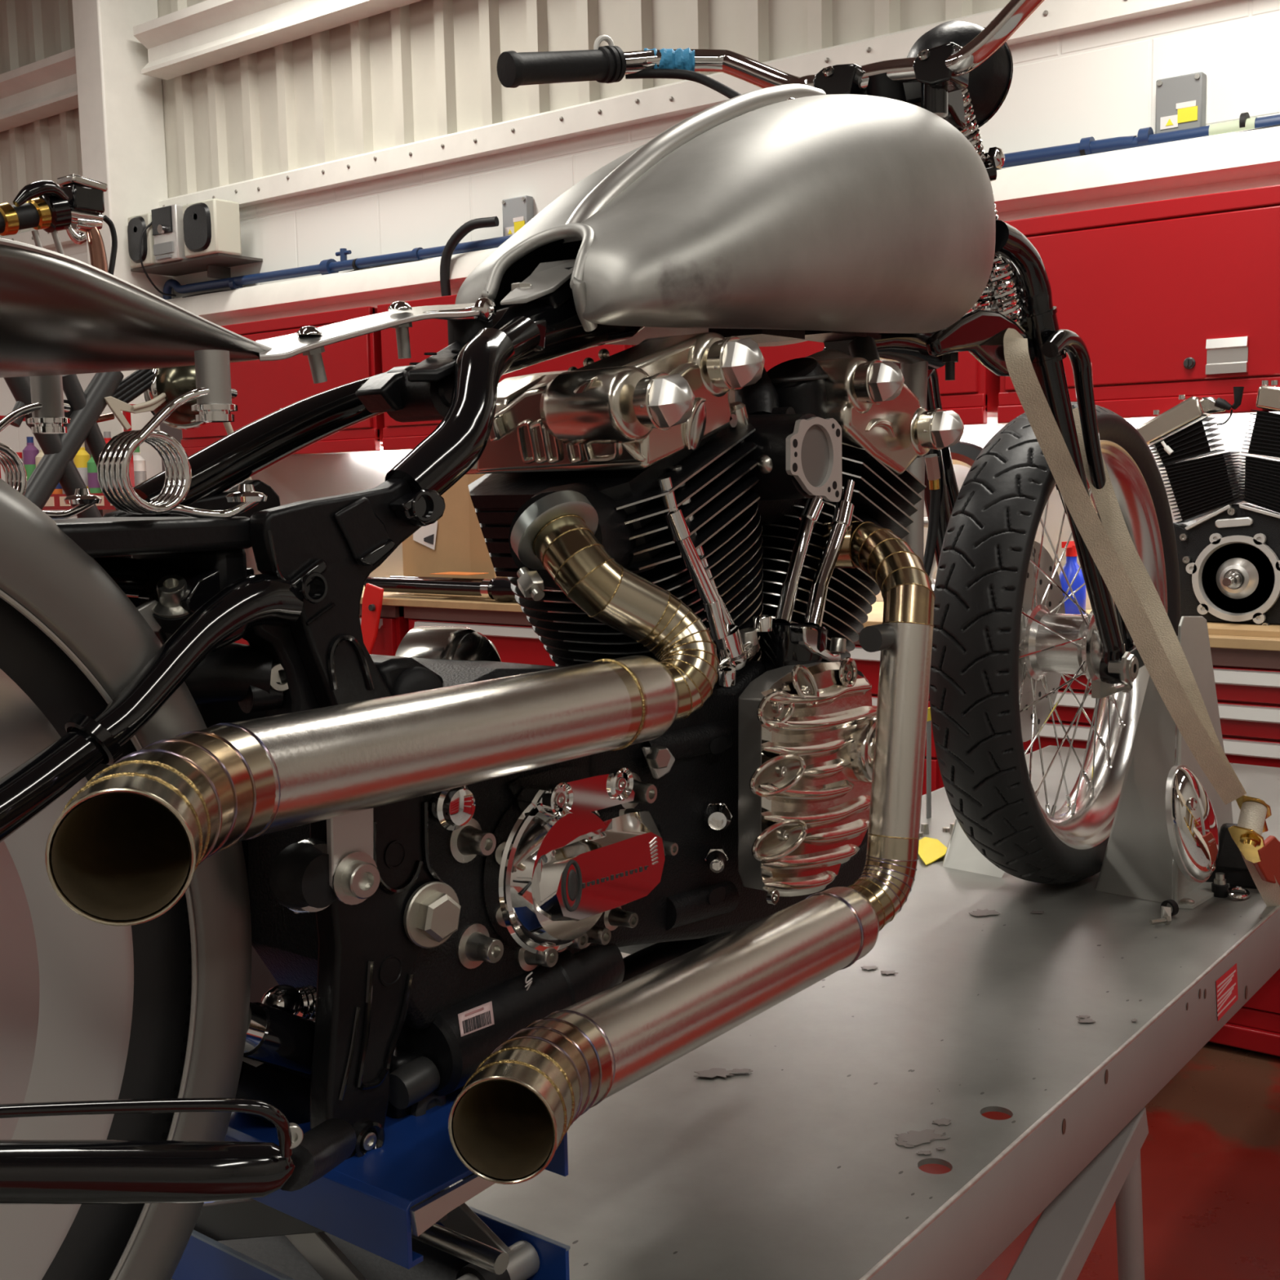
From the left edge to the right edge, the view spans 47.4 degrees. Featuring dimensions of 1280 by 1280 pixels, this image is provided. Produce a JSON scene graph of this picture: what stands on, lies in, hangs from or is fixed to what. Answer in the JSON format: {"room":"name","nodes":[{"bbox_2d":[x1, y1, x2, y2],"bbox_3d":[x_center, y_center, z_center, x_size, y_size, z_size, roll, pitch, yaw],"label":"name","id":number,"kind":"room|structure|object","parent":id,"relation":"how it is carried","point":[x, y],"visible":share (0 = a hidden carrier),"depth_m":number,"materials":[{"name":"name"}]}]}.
{"room":"auto repair garage","nodes":[
{"label":"auto repair garage","id":0,"kind":"room"},
{"bbox_2d":[0,0,1279,609],"bbox_3d":[-0.435,-1.645,4.831,12.800,4.700,0.232,4,8,38],"label":"wall","id":1,"kind":"structure","parent":0,"point":[424,69],"depth_m":4.81,"materials":[{"name":"white metal"}]},
{"bbox_2d":[0,48,78,132],"bbox_3d":[-3.871,-2.401,7.184,4.420,0.170,0.140,4,8,38],"label":"trim","id":2,"kind":"structure","parent":1,"relation":"attached to","point":[46,87],"depth_m":6.11,"materials":[{"name":"paint"}]},
{"bbox_2d":[71,0,173,515],"bbox_3d":[-2.039,-1.716,5.795,0.180,4.700,0.270,4,8,38],"label":"column","id":3,"kind":"structure","parent":1,"relation":"attached to","point":[121,112],"depth_m":5.68,"materials":[{"name":"paint"}]},
{"bbox_2d":[130,253,262,279],"bbox_3d":[-1.712,-1.421,5.621,0.560,0.058,0.200,4,8,38],"label":"shelf","id":4,"kind":"object","parent":1,"relation":"attached to","point":[216,264],"visible":0.93,"depth_m":5.59,"materials":[{"name":"grey"}]},
{"bbox_2d":[127,213,158,268],"bbox_3d":[-1.906,-1.550,5.675,0.145,0.194,0.128,4,8,38],"label":"speaker","id":5,"kind":"object","parent":4,"relation":"on","point":[136,224],"visible":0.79,"depth_m":5.61},
{"bbox_2d":[127,216,147,262],"bbox_3d":[-1.944,-1.547,5.630,0.116,0.176,0.012,4,8,38],"label":"grille","id":6,"kind":"object","parent":5,"relation":"attached to","point":[136,224],"depth_m":5.62,"materials":[{"name":"black plastic"}]},
{"bbox_2d":[151,204,188,263],"bbox_3d":[-1.744,-1.548,5.593,0.150,0.202,0.218,4,8,38],"label":"stereo","id":7,"kind":"object","parent":4,"relation":"on","point":[167,226],"visible":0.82,"depth_m":5.50,"materials":[{"name":"silver metal"}]},
{"bbox_2d":[139,222,176,297],"bbox_3d":[-1.859,-1.474,5.625,0.025,0.277,0.166,2,7,31],"label":"cable","id":8,"kind":"object","parent":7,"relation":"hanging from","point":[150,224],"visible":1,"depth_m":5.58,"materials":[{"name":"black rubber"}]},
{"bbox_2d":[182,198,241,257],"bbox_3d":[-1.603,-1.531,5.441,0.200,0.194,0.128,4,8,38],"label":"speaker","id":9,"kind":"object","parent":4,"relation":"on","point":[211,226],"visible":0.94,"depth_m":5.38},
{"bbox_2d":[182,202,211,252],"bbox_3d":[-1.642,-1.528,5.398,0.160,0.176,0.012,4,8,38],"label":"grille","id":10,"kind":"object","parent":9,"relation":"attached to","point":[197,216],"depth_m":5.39,"materials":[{"name":"black plastic"}]},
{"bbox_2d":[133,0,422,79],"bbox_3d":[1.297,-2.077,3.190,8.100,0.170,0.140,4,8,38],"label":"trim","id":11,"kind":"structure","parent":1,"relation":"attached to","point":[206,33],"depth_m":5.31,"materials":[{"name":"paint"}]},
{"bbox_2d":[180,306,384,457],"bbox_3d":[-1.214,-0.897,5.217,1.072,0.468,0.326,4,8,38],"label":"upper cabinet","id":12,"kind":"object","parent":1,"relation":"attached to","point":[263,388],"visible":0.39,"depth_m":5.00,"materials":[{"name":"red metal"}]},
{"bbox_2d":[440,216,498,296],"bbox_3d":[-0.553,-1.173,4.756,0.216,0.389,0.049,2,7,24],"label":"hose","id":13,"kind":"object","parent":1,"relation":"attached to","point":[486,222],"visible":0.8,"depth_m":4.75,"materials":[{"name":"black rubber"}]},
{"bbox_2d":[377,294,635,450],"bbox_3d":[-0.353,-0.843,4.551,1.036,0.468,0.326,4,8,38],"label":"upper cabinet","id":14,"kind":"object","parent":1,"relation":"attached to","point":[426,335],"visible":0.24,"depth_m":4.62,"materials":[{"name":"red metal"}]},
{"bbox_2d":[502,195,533,236],"bbox_3d":[-0.395,-1.358,4.702,0.108,0.132,0.039,4,8,38],"label":"junction box","id":15,"kind":"object","parent":1,"relation":"attached to","point":[517,211],"visible":0.73,"depth_m":4.68,"materials":[{"name":"grey"}]},
{"bbox_2d":[11,0,1126,240],"bbox_3d":[-0.708,-1.639,4.871,5.277,0.036,0.008,4,8,38],"label":"trim","id":16,"kind":"structure","parent":1,"relation":"attached to","point":[1045,12],"depth_m":4.51,"materials":[{"name":"grey"}]},
{"bbox_2d":[0,0,1224,248],"bbox_3d":[-0.502,-1.627,4.746,12.800,0.085,0.050,4,8,38],"label":"wall beam","id":17,"kind":"structure","parent":1,"relation":"attached to","point":[1064,16],"depth_m":4.41,"materials":[{"name":"metal"}]},
{"bbox_2d":[163,111,1279,299],"bbox_3d":[1.249,-1.190,3.409,7.956,0.110,0.081,4,8,38],"label":"pipe","id":18,"kind":"object","parent":1,"relation":"attached to","point":[1145,136],"visible":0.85,"depth_m":4.69,"materials":[{"name":"metal"}]},
{"bbox_2d":[165,125,1279,325],"bbox_3d":[-0.512,-1.177,4.769,12.800,0.185,0.115,4,8,38],"label":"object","id":19,"kind":"structure","parent":1,"relation":"attached to","point":[1247,159],"depth_m":3.56,"materials":[{"name":"paint"}]},
{"bbox_2d":[182,124,1279,297],"bbox_3d":[-0.015,-1.230,4.345,4.500,0.015,0.008,4,8,38],"label":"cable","id":20,"kind":"object","parent":19,"relation":"on","point":[1278,124],"visible":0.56,"depth_m":5.02,"materials":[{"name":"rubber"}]},
{"bbox_2d":[240,413,1279,608],"bbox_3d":[1.028,-0.318,3.730,6.530,0.467,0.023,4,8,38],"label":"backsplash","id":21,"kind":"structure","parent":1,"relation":"attached to","point":[294,478],"depth_m":5.21,"materials":[{"name":"white"}]},
{"bbox_2d":[759,295,999,425],"bbox_3d":[0.495,-0.790,3.896,1.037,0.468,0.326,4,8,38],"label":"upper cabinet","id":22,"kind":"object","parent":1,"relation":"attached to","point":[973,395],"visible":0.14,"depth_m":3.52,"materials":[{"name":"red metal"}]},
{"bbox_2d":[997,184,1279,423],"bbox_3d":[1.357,-0.736,3.230,1.072,0.468,0.326,4,8,38],"label":"upper cabinet","id":23,"kind":"object","parent":1,"relation":"attached to","point":[1166,300],"visible":0.75,"depth_m":3.20,"materials":[{"name":"red metal"}]},
{"bbox_2d":[1155,71,1206,133],"bbox_3d":[1.267,-1.254,3.418,0.108,0.128,0.039,4,8,38],"label":"junction box","id":24,"kind":"object","parent":1,"relation":"attached to","point":[1180,100],"visible":0.83,"depth_m":3.40,"materials":[{"name":"grey plastic"}]},
{"bbox_2d":[918,1041,1279,1279],"bbox_3d":[-2.825,1.129,1.964,12.800,0.100,7.800,4,8,38],"label":"floor","id":25,"kind":"structure","parent":0,"point":[1210,1153],"depth_m":2.54,"materials":[{"name":"red concrete"}]},
{"bbox_2d":[0,404,182,518],"bbox_3d":[-2.134,-0.137,5.867,0.960,1.550,0.385,4,8,38],"label":"rack","id":26,"kind":"object","parent":25,"relation":"on","point":[55,501],"visible":0.11,"depth_m":5.68,"materials":[{"name":"metal"}]},
{"bbox_2d":[15,452,23,463],"bbox_3d":[-2.542,-0.677,5.979,0.063,0.184,0.063,4,8,38],"label":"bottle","id":27,"kind":"object","parent":26,"relation":"on","point":[20,454],"visible":0.16,"depth_m":5.96,"materials":[{"name":"red plastic"}]},
{"bbox_2d":[22,436,39,480],"bbox_3d":[-2.470,-0.702,5.920,0.063,0.244,0.063,4,8,38],"label":"bottle","id":28,"kind":"object","parent":26,"relation":"on","point":[30,451],"visible":0.56,"depth_m":5.89,"materials":[{"name":"purple plastic"}]},
{"bbox_2d":[35,445,44,466],"bbox_3d":[-2.397,-0.682,5.865,0.063,0.214,0.063,4,8,38],"label":"bottle","id":29,"kind":"object","parent":26,"relation":"on","point":[41,454],"visible":0.16,"depth_m":5.84,"materials":[{"name":"beige plastic"}]},
{"bbox_2d":[52,482,62,493],"bbox_3d":[-2.324,-0.663,5.811,0.063,0.184,0.063,4,8,38],"label":"bottle","id":30,"kind":"object","parent":26,"relation":"on","point":[58,490],"visible":0.02,"depth_m":5.79,"materials":[{"name":"orange plastic"}]},
{"bbox_2d":[42,493,115,510],"bbox_3d":[-2.142,-0.556,5.822,0.960,0.062,0.380,4,8,38],"label":"shelf","id":31,"kind":"object","parent":26,"relation":"attached to","point":[55,501],"depth_m":5.66,"materials":[{"name":"metal"}]},
{"bbox_2d":[73,442,90,488],"bbox_3d":[-2.179,-0.669,5.697,0.063,0.214,0.063,4,8,38],"label":"bottle","id":32,"kind":"object","parent":26,"relation":"on","point":[81,459],"visible":0.36,"depth_m":5.67,"materials":[{"name":"yellow plastic"}]},
{"bbox_2d":[86,455,102,493],"bbox_3d":[-2.106,-0.649,5.642,0.063,0.184,0.063,4,8,38],"label":"bottle","id":33,"kind":"object","parent":26,"relation":"on","point":[94,486],"visible":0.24,"depth_m":5.62,"materials":[{"name":"green"}]},
{"bbox_2d":[102,431,111,493],"bbox_3d":[-2.034,-0.674,5.582,0.063,0.244,0.063,4,8,38],"label":"bottle","id":34,"kind":"object","parent":26,"relation":"on","point":[107,435],"visible":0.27,"depth_m":5.56,"materials":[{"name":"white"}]},
{"bbox_2d":[133,445,146,486],"bbox_3d":[-1.888,-0.636,5.473,0.063,0.184,0.063,4,8,38],"label":"bottle","id":35,"kind":"object","parent":26,"relation":"on","point":[140,467],"visible":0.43,"depth_m":5.45,"materials":[{"name":"white plastic"}]},
{"bbox_2d":[0,173,315,1021],"bbox_3d":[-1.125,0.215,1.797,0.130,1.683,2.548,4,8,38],"label":"motorcycle","id":36,"kind":"object","parent":25,"relation":"on","point":[75,202],"visible":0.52,"depth_m":2.13,"materials":[{"name":"black metal"}]},
{"bbox_2d":[144,364,199,425],"bbox_3d":[-0.717,-0.391,2.263,0.114,0.113,0.075,-1,6,-2],"label":"bowl","id":37,"kind":"object","parent":36,"relation":"on","point":[162,385],"depth_m":2.23,"materials":[{"name":"yellow"}]},
{"bbox_2d":[234,638,248,644],"bbox_3d":[-1.426,0.246,5.389,0.660,0.861,0.499,4,8,38],"label":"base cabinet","id":38,"kind":"object","parent":25,"relation":"on","point":[242,641],"visible":0.02,"depth_m":5.02,"materials":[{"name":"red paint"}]},
{"bbox_2d":[360,582,383,654],"bbox_3d":[-0.866,0.287,4.563,0.200,0.932,0.042,4,8,38],"label":"guard","id":39,"kind":"object","parent":25,"relation":"on","point":[372,599],"visible":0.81,"depth_m":4.50,"materials":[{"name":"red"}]},
{"bbox_2d":[360,604,408,656],"bbox_3d":[-0.873,0.281,4.962,0.660,0.861,0.499,4,8,38],"label":"base cabinet","id":40,"kind":"object","parent":25,"relation":"on","point":[393,627],"visible":0.06,"depth_m":4.57,"materials":[{"name":"red metal"}]},
{"bbox_2d":[404,606,555,666],"bbox_3d":[-0.217,0.322,4.455,0.920,0.861,0.499,4,8,38],"label":"base cabinet","id":41,"kind":"object","parent":25,"relation":"on","point":[514,638],"visible":0.07,"depth_m":4.27,"materials":[{"name":"red metal"}]},
{"bbox_2d":[170,745,1279,1279],"bbox_3d":[0.027,0.743,1.474,0.708,0.657,3.700,4,8,38],"label":"bench","id":42,"kind":"object","parent":25,"relation":"on","point":[792,1143],"depth_m":1.41,"materials":[{"name":"grey metal"}]},
{"bbox_2d":[171,1089,569,1279],"bbox_3d":[-0.221,0.389,1.033,0.380,0.162,0.181,4,8,38],"label":"jack","id":43,"kind":"object","parent":42,"relation":"on","point":[391,1211],"visible":0.36,"depth_m":0.96,"materials":[{"name":"blue paint"}]},
{"bbox_2d":[0,0,1180,1279],"bbox_3d":[0.052,-0.127,1.351,0.617,1.100,2.406,4,8,38],"label":"motorcycle","id":44,"kind":"object","parent":42,"relation":"on","point":[442,855],"visible":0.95,"depth_m":1.02,"materials":[{"name":"metal"}]},
{"bbox_2d":[287,838,328,913],"bbox_3d":[-0.193,0.139,0.857,0.010,0.044,0.044,4,8,38],"label":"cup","id":45,"kind":"object","parent":44,"relation":"on","point":[297,852],"depth_m":0.84,"materials":[{"name":"metal"}]},
{"bbox_2d":[403,880,461,948],"bbox_3d":[-0.130,0.178,0.938,0.019,0.043,0.043,4,8,38],"label":"bolt","id":46,"kind":"object","parent":44,"relation":"in","point":[432,909],"depth_m":0.93,"materials":[{"name":"silver metal"}]},
{"bbox_2d":[407,341,466,382],"bbox_3d":[-0.127,-0.202,1.042,0.035,0.043,0.139,1,6,15],"label":"bracket","id":47,"kind":"object","parent":44,"relation":"attached to","point":[443,366],"depth_m":1.00,"materials":[{"name":"black metal"}]},
{"bbox_2d":[465,1007,484,1016],"bbox_3d":[-0.111,0.248,0.974,0.001,0.001,0.018,4,8,39],"label":"print","id":48,"kind":"object","parent":44,"relation":"on","point":[469,1011],"depth_m":0.97,"materials":[{"name":"red"}]},
{"bbox_2d":[632,372,672,430],"bbox_3d":[0.012,-0.176,1.074,0.016,0.042,0.042,4,8,38],"label":"washer","id":49,"kind":"object","parent":44,"relation":"in","point":[650,410],"depth_m":1.06,"materials":[{"name":"silver metal"}]},
{"bbox_2d":[706,336,743,391],"bbox_3d":[0.070,-0.217,1.145,0.016,0.042,0.042,4,8,38],"label":"washer","id":50,"kind":"object","parent":44,"relation":"in","point":[724,373],"depth_m":1.13,"materials":[{"name":"silver metal"}]},
{"bbox_2d":[853,359,883,404],"bbox_3d":[0.207,-0.231,1.305,0.016,0.040,0.040,4,8,38],"label":"washer","id":51,"kind":"object","parent":44,"relation":"in","point":[868,375],"depth_m":1.29,"materials":[{"name":"silver metal"}]},
{"bbox_2d":[916,408,943,450],"bbox_3d":[0.282,-0.203,1.405,0.016,0.040,0.040,4,8,38],"label":"washer","id":52,"kind":"object","parent":44,"relation":"in","point":[930,424],"depth_m":1.39,"materials":[{"name":"silver metal"}]},
{"bbox_2d":[1003,321,1279,906],"bbox_3d":[0.689,0.046,1.816,0.646,0.896,0.227,-3,7,-19],"label":"strap","id":53,"kind":"object","parent":44,"relation":"attached to","point":[1261,858],"visible":0.98,"depth_m":1.66,"materials":[{"name":"beige fabric"}]},
{"bbox_2d":[1072,407,1246,794],"bbox_3d":[0.621,-0.047,1.798,0.236,0.492,0.085,4,8,38],"label":"strap","id":54,"kind":"object","parent":44,"relation":"attached to","point":[1105,500],"visible":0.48,"depth_m":1.79,"materials":[{"name":"beige fabric"}]},
{"bbox_2d":[919,831,924,837],"bbox_3d":[0.450,0.312,2.345,0.014,0.006,0.014,4,8,38],"label":"bolt","id":55,"kind":"object","parent":42,"relation":"on","point":[921,833],"visible":0.56,"depth_m":2.34,"materials":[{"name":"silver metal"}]},
{"bbox_2d":[920,822,928,834],"bbox_3d":[0.461,0.305,2.361,0.014,0.016,0.014,4,8,38],"label":"nut","id":56,"kind":"object","parent":42,"relation":"on","point":[924,826],"visible":0.98,"depth_m":2.36,"materials":[{"name":"silver metal"}]},
{"bbox_2d":[926,706,931,818],"bbox_3d":[0.487,0.208,2.458,0.003,0.189,0.020,4,8,38],"label":"strap","id":57,"kind":"object","parent":42,"relation":"on","point":[929,717],"visible":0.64,"depth_m":2.46,"materials":[{"name":"beige fabric"}]},
{"bbox_2d":[918,836,946,865],"bbox_3d":[0.448,0.323,2.232,0.048,0.009,0.150,0,6,10],"label":"paper tag","id":58,"kind":"object","parent":42,"relation":"on","point":[930,850],"visible":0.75,"depth_m":2.23,"materials":[{"name":"yellow paper"}]},
{"bbox_2d":[949,822,954,834],"bbox_3d":[0.508,0.305,2.357,0.014,0.016,0.014,4,8,38],"label":"washer","id":59,"kind":"object","parent":42,"relation":"on","point":[952,824],"visible":0.44,"depth_m":2.35,"materials":[{"name":"silver metal"}]},
{"bbox_2d":[942,616,1233,908],"bbox_3d":[0.665,0.141,2.117,0.380,0.386,0.287,4,8,38],"label":"chock","id":60,"kind":"object","parent":42,"relation":"on","point":[1139,861],"visible":0.55,"depth_m":1.99,"materials":[{"name":"grey paint"}]},
{"bbox_2d":[1149,899,1178,924],"bbox_3d":[0.674,0.351,1.873,0.023,0.021,0.067,3,7,34],"label":"p-clamp","id":61,"kind":"object","parent":42,"relation":"on","point":[1166,913],"visible":1,"depth_m":1.87,"materials":[{"name":"silver metal"}]},
{"bbox_2d":[1165,764,1219,882],"bbox_3d":[0.719,0.239,1.888,0.093,0.154,0.047,-5,7,-32],"label":"cover","id":62,"kind":"object","parent":42,"relation":"on","point":[1193,829],"visible":1,"depth_m":1.87,"materials":[{"name":"silver metal"}]},
{"bbox_2d":[1211,872,1249,899],"bbox_3d":[0.803,0.332,1.980,0.047,0.032,0.046,4,8,38],"label":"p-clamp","id":63,"kind":"object","parent":42,"relation":"on","point":[1220,889],"visible":1,"depth_m":1.97,"materials":[{"name":"black rubber"}]},
{"bbox_2d":[1205,822,1279,888],"bbox_3d":[0.840,0.298,2.039,0.129,0.085,0.078,1,7,21],"label":"block","id":64,"kind":"object","parent":42,"relation":"on","point":[1230,862],"visible":0.27,"depth_m":2.01,"materials":[{"name":"black rubber"}]},
{"bbox_2d":[848,632,944,795],"bbox_3d":[0.518,0.368,3.887,0.860,0.861,0.499,4,8,38],"label":"base cabinet","id":65,"kind":"object","parent":25,"relation":"on","point":[868,663],"visible":0.02,"depth_m":3.51,"materials":[{"name":"red metal"}]},
{"bbox_2d":[1022,647,1279,1056],"bbox_3d":[1.332,0.419,3.258,1.120,0.861,0.499,4,8,38],"label":"base cabinet","id":66,"kind":"object","parent":25,"relation":"on","point":[1247,682],"visible":0.02,"depth_m":3.02,"materials":[{"name":"red metal"}]},
{"bbox_3d":[3.063,0.528,1.920,1.020,0.861,0.499,4,8,38],"label":"cabinet","id":67,"kind":"object","parent":25,"relation":"on","visible":0},
{"bbox_2d":[360,586,1279,651],"bbox_3d":[0.873,-0.048,3.550,6.530,0.022,0.499,4,8,38],"label":"countertop","id":68,"kind":"structure","parent":67,"relation":"on","point":[875,616],"depth_m":4.25,"materials":[{"name":"brown wood"}]},
{"bbox_2d":[364,576,515,601],"bbox_3d":[-0.389,-0.148,4.268,1.190,0.074,0.074,4,8,38],"label":"tube","id":69,"kind":"object","parent":68,"relation":"on","point":[498,588],"visible":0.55,"depth_m":4.38,"materials":[{"name":"black paint"}]},
{"bbox_2d":[389,575,498,580],"bbox_3d":[-0.355,-0.157,4.343,1.110,0.074,0.074,4,8,38],"label":"tube","id":70,"kind":"object","parent":68,"relation":"on","point":[391,576],"visible":0.03,"depth_m":4.54,"materials":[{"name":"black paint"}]},
{"bbox_2d":[431,571,488,575],"bbox_3d":[-0.550,-0.202,4.439,0.160,0.002,0.090,4,8,38],"label":"booklet","id":71,"kind":"object","parent":70,"relation":"on","point":[451,572],"visible":1,"depth_m":4.42,"materials":[{"name":"orange paper"}]},
{"bbox_2d":[402,473,497,578],"bbox_3d":[-0.542,-0.372,4.707,0.412,0.400,0.246,4,8,38],"label":"cardboard box","id":72,"kind":"object","parent":68,"relation":"on","point":[455,542],"visible":0.19,"depth_m":4.60,"materials":[{"name":"brown cardboard"}]},
{"bbox_2d":[924,440,982,592],"bbox_3d":[0.737,-0.281,3.495,0.093,0.388,0.390,-7,9,-44],"label":"wheel assembly","id":73,"kind":"object","parent":68,"relation":"on","point":[962,453],"visible":0.04,"depth_m":3.44,"materials":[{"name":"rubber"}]},
{"bbox_2d":[1058,541,1085,614],"bbox_3d":[0.989,-0.135,3.351,0.072,0.185,0.066,-3,6,-13],"label":"spray bottle","id":74,"kind":"object","parent":68,"relation":"on","point":[1071,566],"visible":0.54,"depth_m":3.33,"materials":[{"name":"blue plastic"}]},
{"bbox_2d":[1207,622,1279,637],"bbox_3d":[1.426,-0.025,3.071,0.549,0.012,0.330,4,8,38],"label":"plywood board","id":75,"kind":"object","parent":68,"relation":"on","point":[1214,628],"visible":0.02,"depth_m":3.03,"materials":[{"name":"beige wood"}]},
{"bbox_2d":[1136,380,1279,625],"bbox_3d":[1.271,-0.287,3.162,0.369,0.533,0.245,4,8,38],"label":"engine","id":76,"kind":"object","parent":75,"relation":"on","point":[1228,558],"visible":0.9,"depth_m":3.13,"materials":[{"name":"black metal"}]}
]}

